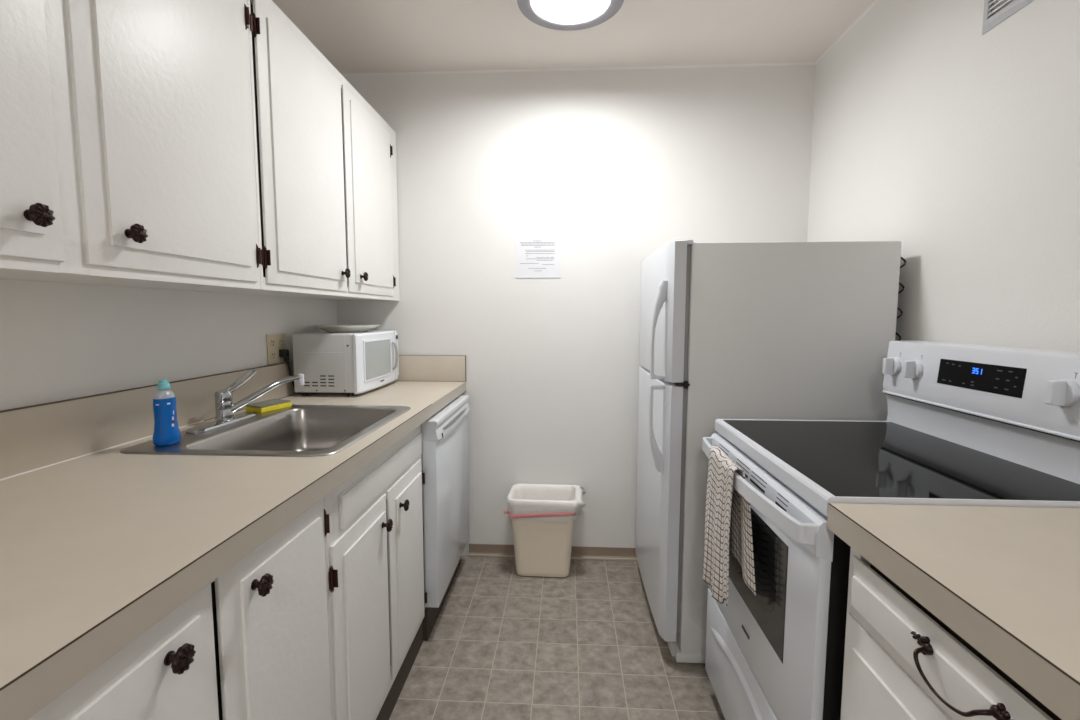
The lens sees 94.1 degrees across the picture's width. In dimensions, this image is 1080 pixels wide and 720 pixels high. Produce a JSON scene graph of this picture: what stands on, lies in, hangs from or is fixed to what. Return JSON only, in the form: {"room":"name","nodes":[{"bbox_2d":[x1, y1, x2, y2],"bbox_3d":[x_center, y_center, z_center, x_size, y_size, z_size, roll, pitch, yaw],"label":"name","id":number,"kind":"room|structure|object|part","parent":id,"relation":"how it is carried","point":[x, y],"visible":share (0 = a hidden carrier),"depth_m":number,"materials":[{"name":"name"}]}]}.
{"room":"kitchen","nodes":[
{"label":"kitchen","id":0,"kind":"room"},
{"bbox_2d":[0,279,336,410],"bbox_3d":[-1.209,0.037,0.068,0.100,2.409,5.200,0,5,3],"label":"wall","id":1,"kind":"structure","parent":0,"point":[59,341],"depth_m":1.32,"materials":[{"name":"paint"}]},
{"bbox_2d":[0,0,260,288],"bbox_3d":[-0.930,-0.551,0.822,0.369,0.813,1.054,0,5,3],"label":"upper cabinet","id":2,"kind":"object","parent":1,"relation":"attached to","point":[127,159],"visible":1,"depth_m":0.94,"materials":[{"name":"white paint"}]},
{"bbox_3d":[-0.794,-0.519,0.567,0.018,0.758,0.466,0,5,3],"label":"door","id":3,"kind":"part","parent":2,"relation":"part of","materials":[{"name":"white paint"}]},
{"bbox_3d":[-0.764,-0.220,0.765,0.026,0.036,0.036,0,5,3],"label":"knob","id":4,"kind":"part","parent":2,"relation":"part of","materials":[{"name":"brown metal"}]},
{"bbox_3d":[-0.755,-0.236,0.938,0.026,0.036,0.036,0,5,3],"label":"knob","id":5,"kind":"part","parent":2,"relation":"part of","materials":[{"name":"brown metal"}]},
{"bbox_2d":[0,362,299,478],"bbox_3d":[-1.076,0.136,1.456,0.019,0.136,2.199,0,5,3],"label":"backsplash","id":6,"kind":"structure","parent":1,"relation":"attached to","point":[31,438],"depth_m":1.24,"materials":[{"name":"beige laminate"}]},
{"bbox_2d":[266,333,285,364],"bbox_3d":[-1.052,-0.046,2.011,0.008,0.118,0.126,0,5,3],"label":"wall outlet","id":7,"kind":"object","parent":1,"relation":"attached to","point":[275,342],"visible":0.89,"depth_m":1.99,"materials":[{"name":"beige plastic"}]},
{"bbox_2d":[270,339,274,346],"bbox_3d":[-1.051,-0.067,1.978,0.002,0.033,0.033,0,5,3],"label":"socket","id":8,"kind":"object","parent":7,"relation":"attached to","point":[272,341],"depth_m":1.98,"materials":[{"name":"beige plastic"}]},
{"bbox_2d":[271,351,275,359],"bbox_3d":[-1.051,-0.018,1.983,0.002,0.033,0.033,0,5,3],"label":"socket","id":9,"kind":"object","parent":7,"relation":"attached to","point":[273,353],"depth_m":1.98,"materials":[{"name":"beige"}]},
{"bbox_2d":[279,338,283,345],"bbox_3d":[-1.048,-0.072,2.040,0.002,0.033,0.033,0,5,3],"label":"socket","id":10,"kind":"object","parent":7,"relation":"attached to","point":[281,340],"depth_m":2.04,"materials":[{"name":"beige"}]},
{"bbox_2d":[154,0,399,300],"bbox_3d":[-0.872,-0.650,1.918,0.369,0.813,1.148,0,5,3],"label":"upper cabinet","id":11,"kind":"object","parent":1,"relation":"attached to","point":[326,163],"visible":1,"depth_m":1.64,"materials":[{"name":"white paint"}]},
{"bbox_3d":[-0.739,-0.613,1.617,0.018,0.758,0.510,0,5,3],"label":"door","id":12,"kind":"part","parent":11,"relation":"part of","materials":[{"name":"white paint"}]},
{"bbox_3d":[-0.741,-0.649,1.911,0.018,0.813,1.148,0,5,3],"label":"frame","id":13,"kind":"part","parent":11,"relation":"part of","materials":[{"name":"white paint"}]},
{"bbox_3d":[-0.707,-0.316,1.833,0.026,0.036,0.036,0,5,3],"label":"knob","id":14,"kind":"part","parent":11,"relation":"part of","materials":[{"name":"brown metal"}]},
{"bbox_3d":[-0.698,-0.331,1.997,0.026,0.036,0.036,0,5,3],"label":"knob","id":15,"kind":"part","parent":11,"relation":"part of","materials":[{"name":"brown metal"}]},
{"bbox_3d":[-0.711,-0.660,2.133,0.018,0.758,0.492,0,5,3],"label":"door","id":16,"kind":"part","parent":11,"relation":"part of","materials":[{"name":"white paint"}]},
{"bbox_2d":[389,555,724,719],"bbox_3d":[-0.015,1.299,0.067,2.501,0.100,5.300,0,5,3],"label":"floor","id":17,"kind":"structure","parent":0,"point":[502,644],"depth_m":1.85,"materials":[{"name":"tile"}]},
{"bbox_2d":[28,497,332,719],"bbox_3d":[-0.789,0.747,0.787,0.670,0.868,0.768,0,5,3],"label":"base cabinet","id":18,"kind":"object","parent":17,"relation":"on","point":[253,643],"visible":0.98,"depth_m":0.81,"materials":[{"name":"white paint"}]},
{"bbox_3d":[-0.498,0.703,0.606,0.018,0.733,0.357,0,5,3],"label":"door","id":19,"kind":"part","parent":18,"relation":"part of","materials":[{"name":"white paint"}]},
{"bbox_3d":[-0.471,0.389,0.656,0.026,0.036,0.036,0,5,3],"label":"knob","id":20,"kind":"part","parent":18,"relation":"part of","materials":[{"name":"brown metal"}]},
{"bbox_2d":[0,355,465,719],"bbox_3d":[-0.758,0.159,1.452,0.656,0.183,2.218,0,5,3],"label":"countertop","id":21,"kind":"structure","parent":18,"relation":"on","point":[99,543],"depth_m":0.89,"materials":[{"name":"beige laminate"}]},
{"bbox_2d":[185,369,304,433],"bbox_3d":[-0.936,0.115,1.565,0.166,0.149,0.343,3,6,33],"label":"kitchen faucet","id":22,"kind":"object","parent":21,"relation":"on","point":[225,408],"visible":1,"depth_m":1.56,"materials":[{"name":"silver metal"}]},
{"bbox_3d":[-0.962,0.189,1.531,0.052,0.008,0.276,0,5,3],"label":"deck plate","id":23,"kind":"part","parent":22,"relation":"part of","materials":[{"name":"silver metal"}]},
{"bbox_3d":[-0.959,0.068,1.617,0.041,0.065,0.128,1,5,12],"label":"lever handle","id":24,"kind":"part","parent":22,"relation":"part of","materials":[{"name":"silver metal"}]},
{"bbox_3d":[-0.877,0.108,1.607,0.213,0.113,0.025,-3,6,-28],"label":"spout","id":25,"kind":"part","parent":22,"relation":"part of","materials":[{"name":"silver metal"}]},
{"bbox_2d":[120,405,410,456],"bbox_3d":[-0.749,0.279,1.530,0.547,0.170,0.655,0,5,3],"label":"sink","id":26,"kind":"object","parent":21,"relation":"in","point":[295,430],"visible":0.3,"depth_m":1.66,"materials":[{"name":"silver metal"}]},
{"bbox_2d":[152,379,180,445],"bbox_3d":[-0.957,0.132,1.284,0.054,0.166,0.066,0,5,3],"label":"dish soap bottle","id":27,"kind":"object","parent":26,"relation":"on","point":[166,432],"visible":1,"depth_m":1.27,"materials":[{"name":"blue"}]},
{"bbox_2d":[245,399,291,412],"bbox_3d":[-0.951,0.160,1.765,0.075,0.025,0.136,2,5,17],"label":"sponge","id":28,"kind":"object","parent":26,"relation":"on","point":[273,404],"visible":0.94,"depth_m":1.74,"materials":[{"name":"yellow"}]},
{"bbox_2d":[279,330,398,396],"bbox_3d":[-0.858,0.002,2.265,0.349,0.258,0.506,0,5,3],"label":"microwave oven","id":29,"kind":"object","parent":21,"relation":"on","point":[350,363],"visible":0.99,"depth_m":2.04,"materials":[{"name":"white enamel"},{"name":"white plastic"},{"name":"glass"}]},
{"bbox_3d":[-1.015,0.063,2.138,0.015,0.151,0.188,1,5,7],"label":"power cord","id":30,"kind":"part","parent":29,"relation":"part of","materials":[{"name":"black rubber"}]},
{"bbox_2d":[313,325,378,331],"bbox_3d":[-0.867,-0.142,2.260,0.280,0.029,0.280,0,5,3],"label":"serving platter","id":31,"kind":"object","parent":29,"relation":"on","point":[328,328],"visible":1,"depth_m":2.17,"materials":[{"name":"white ceramic"}]},
{"bbox_3d":[-0.721,-0.005,2.267,0.032,0.244,0.487,0,5,3],"label":"frame","id":32,"kind":"part","parent":29,"relation":"part of","materials":[{"name":"white plastic"}]},
{"bbox_3d":[-0.691,-0.019,2.395,0.030,0.138,0.022,0,5,3],"label":"door handle","id":33,"kind":"part","parent":29,"relation":"part of","materials":[{"name":"grey plastic"}]},
{"bbox_3d":[-0.703,-0.028,2.467,0.004,0.206,0.053,0,5,-1],"label":"control panel","id":34,"kind":"part","parent":29,"relation":"part of","materials":[{"name":"white"}]},
{"bbox_3d":[-0.462,0.373,0.835,0.026,0.036,0.036,0,5,3],"label":"knob","id":35,"kind":"part","parent":18,"relation":"part of","materials":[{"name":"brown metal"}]},
{"bbox_3d":[-0.507,0.696,0.767,0.018,0.762,0.768,0,5,3],"label":"frame","id":36,"kind":"part","parent":18,"relation":"part of","materials":[{"name":"white paint"}]},
{"bbox_3d":[-0.479,0.670,0.964,0.018,0.733,0.333,0,5,3],"label":"door","id":37,"kind":"part","parent":18,"relation":"part of","materials":[{"name":"white paint"}]},
{"bbox_2d":[325,425,426,719],"bbox_3d":[-0.749,0.679,1.536,0.670,0.868,0.737,0,5,3],"label":"base cabinet","id":38,"kind":"object","parent":17,"relation":"on","point":[377,595],"visible":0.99,"depth_m":1.38,"materials":[{"name":"white paint"}]},
{"bbox_3d":[-0.460,0.706,1.337,0.018,0.596,0.340,0,5,3],"label":"door","id":39,"kind":"part","parent":38,"relation":"part of","materials":[{"name":"white paint"}]},
{"bbox_3d":[-0.453,0.332,1.514,0.007,0.088,0.660,0,5,3],"label":"false drawer","id":40,"kind":"part","parent":38,"relation":"part of","materials":[{"name":"white paint"}]},
{"bbox_3d":[-0.432,0.467,1.421,0.026,0.036,0.036,0,5,3],"label":"knob","id":41,"kind":"part","parent":38,"relation":"part of","materials":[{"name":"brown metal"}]},
{"bbox_3d":[-0.424,0.454,1.571,0.026,0.036,0.036,0,5,3],"label":"knob","id":42,"kind":"part","parent":38,"relation":"part of","materials":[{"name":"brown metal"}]},
{"bbox_3d":[-0.441,0.673,1.697,0.018,0.596,0.344,0,5,3],"label":"door","id":43,"kind":"part","parent":38,"relation":"part of","materials":[{"name":"white paint"}]},
{"bbox_2d":[421,395,468,640],"bbox_3d":[-0.684,0.623,2.210,0.649,0.860,0.608,0,5,3],"label":"dishwasher","id":44,"kind":"object","parent":17,"relation":"on","point":[444,456],"visible":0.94,"depth_m":1.99,"materials":[{"name":"white plastic"}]},
{"bbox_3d":[-0.425,0.990,2.229,0.019,0.125,0.606,0,5,3],"label":"toe panel","id":45,"kind":"part","parent":44,"relation":"part of","materials":[{"name":"brown"}]},
{"bbox_3d":[-0.392,0.251,2.161,0.062,0.103,0.608,0,5,3],"label":"control panel","id":46,"kind":"part","parent":44,"relation":"part of","materials":[{"name":"white plastic"}]},
{"bbox_2d":[512,490,574,576],"bbox_3d":[0.017,0.838,2.459,0.328,0.386,0.231,0,5,3],"label":"waste bin","id":47,"kind":"object","parent":17,"relation":"on","point":[541,548],"visible":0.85,"depth_m":2.38,"materials":[{"name":"beige plastic"}]},
{"bbox_2d":[504,484,585,521],"bbox_3d":[0.029,0.788,2.454,0.394,0.299,0.243,0,5,3],"label":"liner","id":48,"kind":"object","parent":47,"relation":"in","point":[537,502],"visible":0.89,"depth_m":2.34,"materials":[{"name":"white plastic"}]},
{"bbox_2d":[635,240,905,662],"bbox_3d":[0.811,0.318,2.061,0.824,1.498,0.720,0,5,3],"label":"refrigerator","id":49,"kind":"object","parent":17,"relation":"on","point":[729,330],"visible":0.57,"depth_m":1.69,"materials":[{"name":"white metal"}]},
{"bbox_3d":[0.418,0.243,1.777,0.068,0.307,0.032,0,5,3],"label":"handle","id":50,"kind":"part","parent":49,"relation":"part of","materials":[{"name":"white plastic"}]},
{"bbox_3d":[0.475,0.516,2.101,0.060,0.920,0.705,0,5,3],"label":"door","id":51,"kind":"part","parent":49,"relation":"part of","materials":[{"name":"white metal"}]},
{"bbox_3d":[0.419,-0.104,1.746,0.069,0.344,0.032,0,5,3],"label":"handle","id":52,"kind":"part","parent":49,"relation":"part of","materials":[{"name":"white plastic"}]},
{"bbox_3d":[0.476,-0.191,2.037,0.060,0.478,0.705,0,5,3],"label":"freezer door","id":53,"kind":"part","parent":49,"relation":"part of","materials":[{"name":"white metal"}]},
{"bbox_2d":[702,341,1079,719],"bbox_3d":[0.830,0.554,1.261,0.718,1.172,0.688,0,5,3],"label":"electric range","id":54,"kind":"object","parent":17,"relation":"on","point":[966,424],"visible":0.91,"depth_m":1.10,"materials":[{"name":"white ceramic"}]},
{"bbox_2d":[703,445,755,605],"bbox_3d":[0.481,0.450,1.315,0.060,0.397,0.328,0,5,3],"label":"dish towel","id":55,"kind":"object","parent":54,"relation":"hanging from","point":[728,525],"visible":0.98,"depth_m":1.28,"materials":[{"name":"fabric"}]},
{"bbox_3d":[0.538,0.911,1.309,0.022,0.281,0.685,0,5,3],"label":"storage drawer","id":56,"kind":"part","parent":54,"relation":"part of","materials":[{"name":"white ceramic"}]},
{"bbox_2d":[702,433,850,719],"bbox_3d":[0.830,0.701,1.274,0.718,0.876,0.686,0,5,3],"label":"oven","id":57,"kind":"object","parent":54,"relation":"in","point":[776,652],"depth_m":1.07,"materials":[{"name":"white metal"}]},
{"bbox_3d":[1.045,0.018,1.504,0.034,0.055,0.055,0,5,3],"label":"burner knob","id":58,"kind":"part","parent":54,"relation":"part of","materials":[{"name":"white plastic"}]},
{"bbox_3d":[0.830,0.238,1.233,0.590,0.041,0.688,0,5,3],"label":"cooktop frame","id":59,"kind":"part","parent":54,"relation":"part of","materials":[{"name":"white metal"}]},
{"bbox_2d":[723,420,1079,500],"bbox_3d":[0.806,0.218,1.224,0.510,0.002,0.662,0,5,3],"label":"glass cooktop","id":60,"kind":"object","parent":54,"relation":"in","point":[890,460],"depth_m":1.10,"materials":[{"name":"black glass"}]},
{"bbox_3d":[1.040,0.026,1.413,0.034,0.055,0.055,0,5,3],"label":"burner knob","id":61,"kind":"part","parent":54,"relation":"part of","materials":[{"name":"white ceramic"}]},
{"bbox_3d":[1.018,0.065,0.988,0.034,0.055,0.055,0,5,3],"label":"burner knob","id":62,"kind":"part","parent":54,"relation":"part of","materials":[{"name":"white ceramic"}]},
{"bbox_2d":[840,548,1061,719],"bbox_3d":[0.825,0.765,0.615,0.685,0.868,0.574,0,5,3],"label":"base cabinet","id":63,"kind":"object","parent":17,"relation":"on","point":[902,662],"visible":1,"depth_m":0.71,"materials":[{"name":"white paint"}]},
{"bbox_3d":[0.519,0.765,0.650,0.018,0.604,0.512,0,5,3],"label":"door","id":64,"kind":"part","parent":63,"relation":"part of","materials":[{"name":"white paint"}]},
{"bbox_3d":[0.536,0.716,0.626,0.018,0.753,0.574,0,5,3],"label":"frame","id":65,"kind":"part","parent":63,"relation":"part of","materials":[{"name":"white paint"}]},
{"bbox_2d":[827,503,1079,719],"bbox_3d":[0.835,0.241,0.571,0.668,0.182,0.622,0,5,3],"label":"countertop","id":66,"kind":"structure","parent":63,"relation":"on","point":[1005,580],"depth_m":0.67,"materials":[{"name":"beige laminate"}]},
{"bbox_3d":[0.497,0.392,0.611,0.026,0.042,0.167,0,5,3],"label":"bail pull","id":67,"kind":"part","parent":63,"relation":"part of","materials":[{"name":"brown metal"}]},
{"bbox_2d":[272,0,874,73],"bbox_3d":[-0.011,-1.200,-0.158,2.501,0.100,5.300,0,5,3],"label":"ceiling","id":68,"kind":"structure","parent":0,"point":[355,36],"depth_m":2.08,"materials":[{"name":"white paint"}]},
{"bbox_2d":[517,0,623,30],"bbox_3d":[0.108,-1.294,1.779,0.382,0.058,0.382,0,5,3],"label":"ceiling light","id":69,"kind":"object","parent":68,"relation":"attached to","point":[565,15],"visible":1,"depth_m":1.86,"materials":[{"name":"white glass"}]},
{"bbox_2d":[533,0,607,18],"bbox_3d":[0.108,-1.284,1.780,0.274,0.015,0.274,0,5,3],"label":"diffuser","id":70,"kind":"object","parent":69,"relation":"attached to","point":[542,9],"depth_m":1.84,"materials":[{"name":"white"}]},
{"bbox_2d":[337,65,815,554],"bbox_3d":[0.124,-0.183,2.541,2.301,2.409,0.100,0,5,3],"label":"wall","id":71,"kind":"structure","parent":0,"point":[621,165],"depth_m":2.45,"materials":[{"name":"paint"}]},
{"bbox_2d":[395,356,464,380],"bbox_3d":[-0.700,0.041,2.543,0.654,0.130,0.019,0,5,3],"label":"backsplash","id":72,"kind":"structure","parent":71,"relation":"attached to","point":[411,368],"depth_m":2.53,"materials":[{"name":"beige laminate"}]},
{"bbox_2d":[516,237,560,277],"bbox_3d":[-0.010,-0.503,2.467,0.221,0.198,0.004,0,5,3],"label":"paper notice","id":73,"kind":"object","parent":71,"relation":"attached to","point":[536,257],"visible":1,"depth_m":2.46,"materials":[{"name":"white paper"}]},
{"bbox_2d":[469,544,636,558],"bbox_3d":[0.449,0.986,2.571,1.639,0.050,0.014,0,5,3],"label":"baseboard","id":74,"kind":"structure","parent":71,"relation":"attached to","point":[489,549],"depth_m":2.58,"materials":[{"name":"brown plastic"}]},
{"bbox_2d":[469,554,636,560],"bbox_3d":[0.449,1.018,2.572,1.639,0.012,0.018,0,5,3],"label":"trim","id":75,"kind":"structure","parent":71,"relation":"attached to","point":[470,555],"depth_m":2.58,"materials":[{"name":"beige"}]},
{"bbox_2d":[341,62,815,75],"bbox_3d":[0.123,-1.374,2.379,2.301,0.008,0.008,0,5,3],"label":"trim","id":76,"kind":"structure","parent":71,"relation":"attached to","point":[802,63],"depth_m":2.38,"materials":[{"name":"paint"}]},
{"bbox_2d":[807,0,1079,352],"bbox_3d":[1.188,0.052,-0.059,0.100,2.409,5.200,0,5,3],"label":"wall","id":77,"kind":"structure","parent":0,"point":[956,144],"depth_m":1.46,"materials":[{"name":"paint"}]},
{"bbox_2d":[815,0,879,63],"bbox_3d":[1.133,-1.138,-0.218,0.009,0.009,5.090,0,5,3],"label":"trim","id":78,"kind":"structure","parent":77,"relation":"attached to","point":[875,2],"depth_m":2.03,"materials":[{"name":"paint"}]},
{"bbox_2d":[982,0,1033,34],"bbox_3d":[1.206,-0.972,1.227,0.012,0.181,0.303,0,5,3],"label":"air vent","id":79,"kind":"object","parent":77,"relation":"in","point":[1002,10],"visible":1,"depth_m":1.33,"materials":[{"name":"grey metal"}]}
]}

